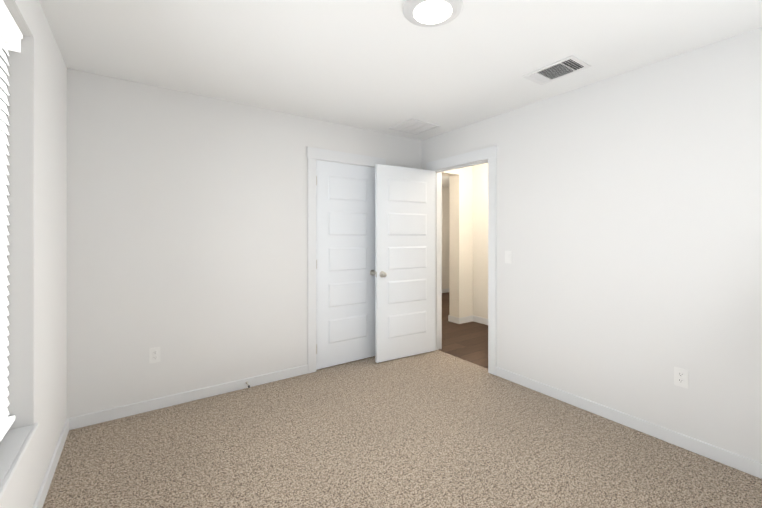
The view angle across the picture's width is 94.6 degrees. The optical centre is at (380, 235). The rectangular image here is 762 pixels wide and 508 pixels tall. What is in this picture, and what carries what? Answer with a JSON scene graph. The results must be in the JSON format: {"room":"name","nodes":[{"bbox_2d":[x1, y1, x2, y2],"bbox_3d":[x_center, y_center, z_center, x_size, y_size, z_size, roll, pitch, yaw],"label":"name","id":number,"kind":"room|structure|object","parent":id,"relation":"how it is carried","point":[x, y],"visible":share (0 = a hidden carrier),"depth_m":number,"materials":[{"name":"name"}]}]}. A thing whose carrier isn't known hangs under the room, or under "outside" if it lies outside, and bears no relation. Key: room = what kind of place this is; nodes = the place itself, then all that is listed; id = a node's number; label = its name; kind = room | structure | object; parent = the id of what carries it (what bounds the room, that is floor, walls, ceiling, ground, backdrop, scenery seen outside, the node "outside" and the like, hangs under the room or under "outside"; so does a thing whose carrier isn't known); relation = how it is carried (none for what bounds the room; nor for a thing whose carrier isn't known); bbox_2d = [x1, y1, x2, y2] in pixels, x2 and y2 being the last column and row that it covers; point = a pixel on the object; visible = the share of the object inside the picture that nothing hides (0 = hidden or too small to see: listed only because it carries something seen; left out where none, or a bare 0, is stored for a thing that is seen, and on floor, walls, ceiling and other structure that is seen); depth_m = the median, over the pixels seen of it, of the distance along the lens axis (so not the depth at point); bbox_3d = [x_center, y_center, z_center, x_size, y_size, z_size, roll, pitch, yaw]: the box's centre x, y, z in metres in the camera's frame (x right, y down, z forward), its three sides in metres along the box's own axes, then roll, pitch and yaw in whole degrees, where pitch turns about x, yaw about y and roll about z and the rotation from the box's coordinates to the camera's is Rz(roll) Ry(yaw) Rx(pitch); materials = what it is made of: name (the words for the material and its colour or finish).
{"room":"empty bedroom","nodes":[
{"label":"empty bedroom","id":0,"kind":"room"},
{"bbox_2d":[0,0,66,507],"bbox_3d":[-1.137,0.092,0.775,0.210,2.440,3.960,0,0,-35],"label":"wall","id":1,"kind":"structure","parent":0,"point":[37,229],"depth_m":1.65,"materials":[{"name":"white paint"}]},
{"bbox_2d":[0,0,22,440],"bbox_3d":[-1.122,-0.023,0.810,0.074,1.759,1.826,0,0,-35],"label":"window blinds","id":2,"kind":"object","parent":1,"relation":"attached to","point":[11,36],"visible":1,"depth_m":1.50,"materials":[{"name":"white plastic"}]},
{"bbox_2d":[0,423,37,499],"bbox_3d":[-1.110,0.872,0.818,0.144,0.020,1.854,0,0,-35],"label":"window sill","id":3,"kind":"structure","parent":1,"relation":"attached to","point":[14,443],"depth_m":1.42,"materials":[{"name":"white paint"}]},
{"bbox_2d":[33,417,72,507],"bbox_3d":[-1.044,1.271,0.840,0.017,0.082,3.730,0,0,-35],"label":"baseboard","id":4,"kind":"structure","parent":1,"relation":"attached to","point":[43,491],"depth_m":1.91,"materials":[{"name":"white paint"}]},
{"bbox_2d":[67,68,421,417],"bbox_3d":[-0.850,0.093,3.317,3.163,2.440,0.115,0,0,-35],"label":"wall","id":5,"kind":"structure","parent":0,"point":[187,233],"depth_m":2.75,"materials":[{"name":"white paint"}]},
{"bbox_2d":[149,347,159,362],"bbox_3d":[-1.703,0.902,2.647,0.070,0.115,0.010,0,0,-35],"label":"electrical outlet","id":6,"kind":"object","parent":5,"relation":"attached to","point":[154,354],"visible":1,"depth_m":2.64,"materials":[{"name":"white plastic"}]},
{"bbox_2d":[73,365,307,428],"bbox_3d":[-1.392,1.272,2.861,1.693,0.082,0.014,0,0,-35],"label":"baseboard","id":7,"kind":"structure","parent":5,"relation":"attached to","point":[97,417],"depth_m":2.73,"materials":[{"name":"white paint"}]},
{"bbox_2d":[316,160,374,369],"bbox_3d":[-0.332,0.286,3.596,0.720,2.030,0.103,0,0,-35],"label":"closet door","id":8,"kind":"structure","parent":5,"relation":"in","point":[345,263],"depth_m":3.58,"materials":[{"name":"white paint"}]},
{"bbox_2d":[316,159,374,167],"bbox_3d":[-0.367,0.282,3.652,0.753,2.061,0.115,0,0,-35],"label":"door frame","id":9,"kind":"structure","parent":5,"relation":"attached to","point":[345,163],"depth_m":3.58,"materials":[{"name":"white paint"}]},
{"bbox_2d":[307,147,385,373],"bbox_3d":[-0.328,0.236,3.597,0.913,2.153,0.020,0,0,-35],"label":"trim","id":10,"kind":"structure","parent":5,"relation":"attached to","point":[313,154],"depth_m":3.37,"materials":[{"name":"white paint"}]},
{"bbox_2d":[39,0,761,186],"bbox_3d":[0.874,-1.187,4.277,7.510,0.120,7.415,0,0,-35],"label":"ceiling","id":11,"kind":"structure","parent":0,"point":[383,66],"depth_m":2.11,"materials":[{"name":"white paint"}]},
{"bbox_2d":[389,118,440,134],"bbox_3d":[0.345,-1.122,3.645,0.380,0.011,0.380,0,0,-35],"label":"ceiling vent","id":12,"kind":"object","parent":11,"relation":"in","point":[413,126],"visible":1,"depth_m":3.62,"materials":[{"name":"white metal"}]},
{"bbox_2d":[403,0,462,26],"bbox_3d":[0.256,-1.113,1.744,0.294,0.030,0.294,0,0,-35],"label":"recessed light","id":13,"kind":"object","parent":11,"relation":"in","point":[428,13],"visible":0.98,"depth_m":1.73,"materials":[{"name":"white"}]},
{"bbox_2d":[522,55,590,84],"bbox_3d":[1.197,-1.122,2.411,0.245,0.011,0.350,0,0,-35],"label":"ceiling vent","id":14,"kind":"object","parent":11,"relation":"in","point":[567,66],"visible":1,"depth_m":2.39,"materials":[{"name":"white metal"}]},
{"bbox_2d":[42,350,761,507],"bbox_3d":[0.014,1.342,2.123,3.220,0.060,4.630,0,0,-35],"label":"floor carpet","id":15,"kind":"object","parent":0,"point":[436,429],"visible":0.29,"depth_m":2.11,"materials":[{"name":"beige carpet"}]},
{"bbox_2d":[442,166,473,317],"bbox_3d":[1.897,0.093,5.874,4.037,2.440,0.200,0,0,-35],"label":"wall","id":16,"kind":"structure","parent":0,"point":[465,237],"depth_m":5.35,"materials":[{"name":"white paint"}]},
{"bbox_2d":[448,315,457,321],"bbox_3d":[2.218,1.276,6.230,2.874,0.090,0.017,0,0,-35],"label":"baseboard","id":17,"kind":"structure","parent":16,"relation":"attached to","point":[450,318],"depth_m":5.34,"materials":[{"name":"white paint"}]},
{"bbox_2d":[458,315,472,323],"bbox_3d":[1.275,1.276,5.309,0.276,0.090,0.017,0,0,-35],"label":"baseboard","id":18,"kind":"structure","parent":16,"relation":"attached to","point":[461,320],"depth_m":5.30,"materials":[{"name":"white paint"}]},
{"bbox_2d":[439,292,487,368],"bbox_3d":[1.780,1.347,5.890,3.980,0.052,5.600,0,0,-35],"label":"floor","id":19,"kind":"structure","parent":0,"point":[468,341],"depth_m":4.46,"materials":[{"name":"brown wood"}]},
{"bbox_2d":[474,163,487,318],"bbox_3d":[2.222,0.093,4.346,0.127,2.440,2.790,0,0,-35],"label":"wall","id":20,"kind":"structure","parent":0,"point":[481,170],"depth_m":5.28,"materials":[{"name":"white paint"}]},
{"bbox_2d":[473,315,487,324],"bbox_3d":[2.157,1.276,4.337,0.014,0.090,2.620,0,0,-35],"label":"baseboard","id":21,"kind":"structure","parent":20,"relation":"attached to","point":[481,320],"depth_m":5.28,"materials":[{"name":"white paint"}]},
{"bbox_2d":[422,27,761,462],"bbox_3d":[0.636,0.093,4.051,0.115,2.440,7.315,0,0,-35],"label":"wall","id":22,"kind":"structure","parent":0,"point":[629,221],"depth_m":2.35,"materials":[{"name":"white paint"}]},
{"bbox_2d":[375,164,434,362],"bbox_3d":[0.282,0.286,3.795,0.771,2.030,0.155,0,0,-31],"label":"entry door","id":23,"kind":"structure","parent":22,"relation":"in","point":[404,261],"depth_m":3.75,"materials":[{"name":"white paint"}]},
{"bbox_2d":[426,146,496,374],"bbox_3d":[0.866,0.240,3.724,0.159,2.161,0.964,0,0,-35],"label":"door frame","id":24,"kind":"structure","parent":22,"relation":"attached to","point":[489,154],"depth_m":3.39,"materials":[{"name":"white paint"}]},
{"bbox_2d":[505,251,511,263],"bbox_3d":[1.154,0.198,3.194,0.012,0.115,0.070,0,0,-35],"label":"switch plate","id":25,"kind":"object","parent":22,"relation":"attached to","point":[508,256],"visible":1,"depth_m":3.19,"materials":[{"name":"white plastic"}]},
{"bbox_2d":[496,367,761,478],"bbox_3d":[1.833,1.271,2.213,0.017,0.082,2.641,0,0,-35],"label":"baseboard","id":26,"kind":"structure","parent":22,"relation":"attached to","point":[732,459],"depth_m":2.32,"materials":[{"name":"white paint"}]},
{"bbox_2d":[674,367,687,388],"bbox_3d":[1.861,0.882,2.179,0.010,0.115,0.070,0,0,-35],"label":"electrical outlet","id":27,"kind":"object","parent":22,"relation":"attached to","point":[680,377],"visible":1,"depth_m":2.18,"materials":[{"name":"white plastic"}]}
]}

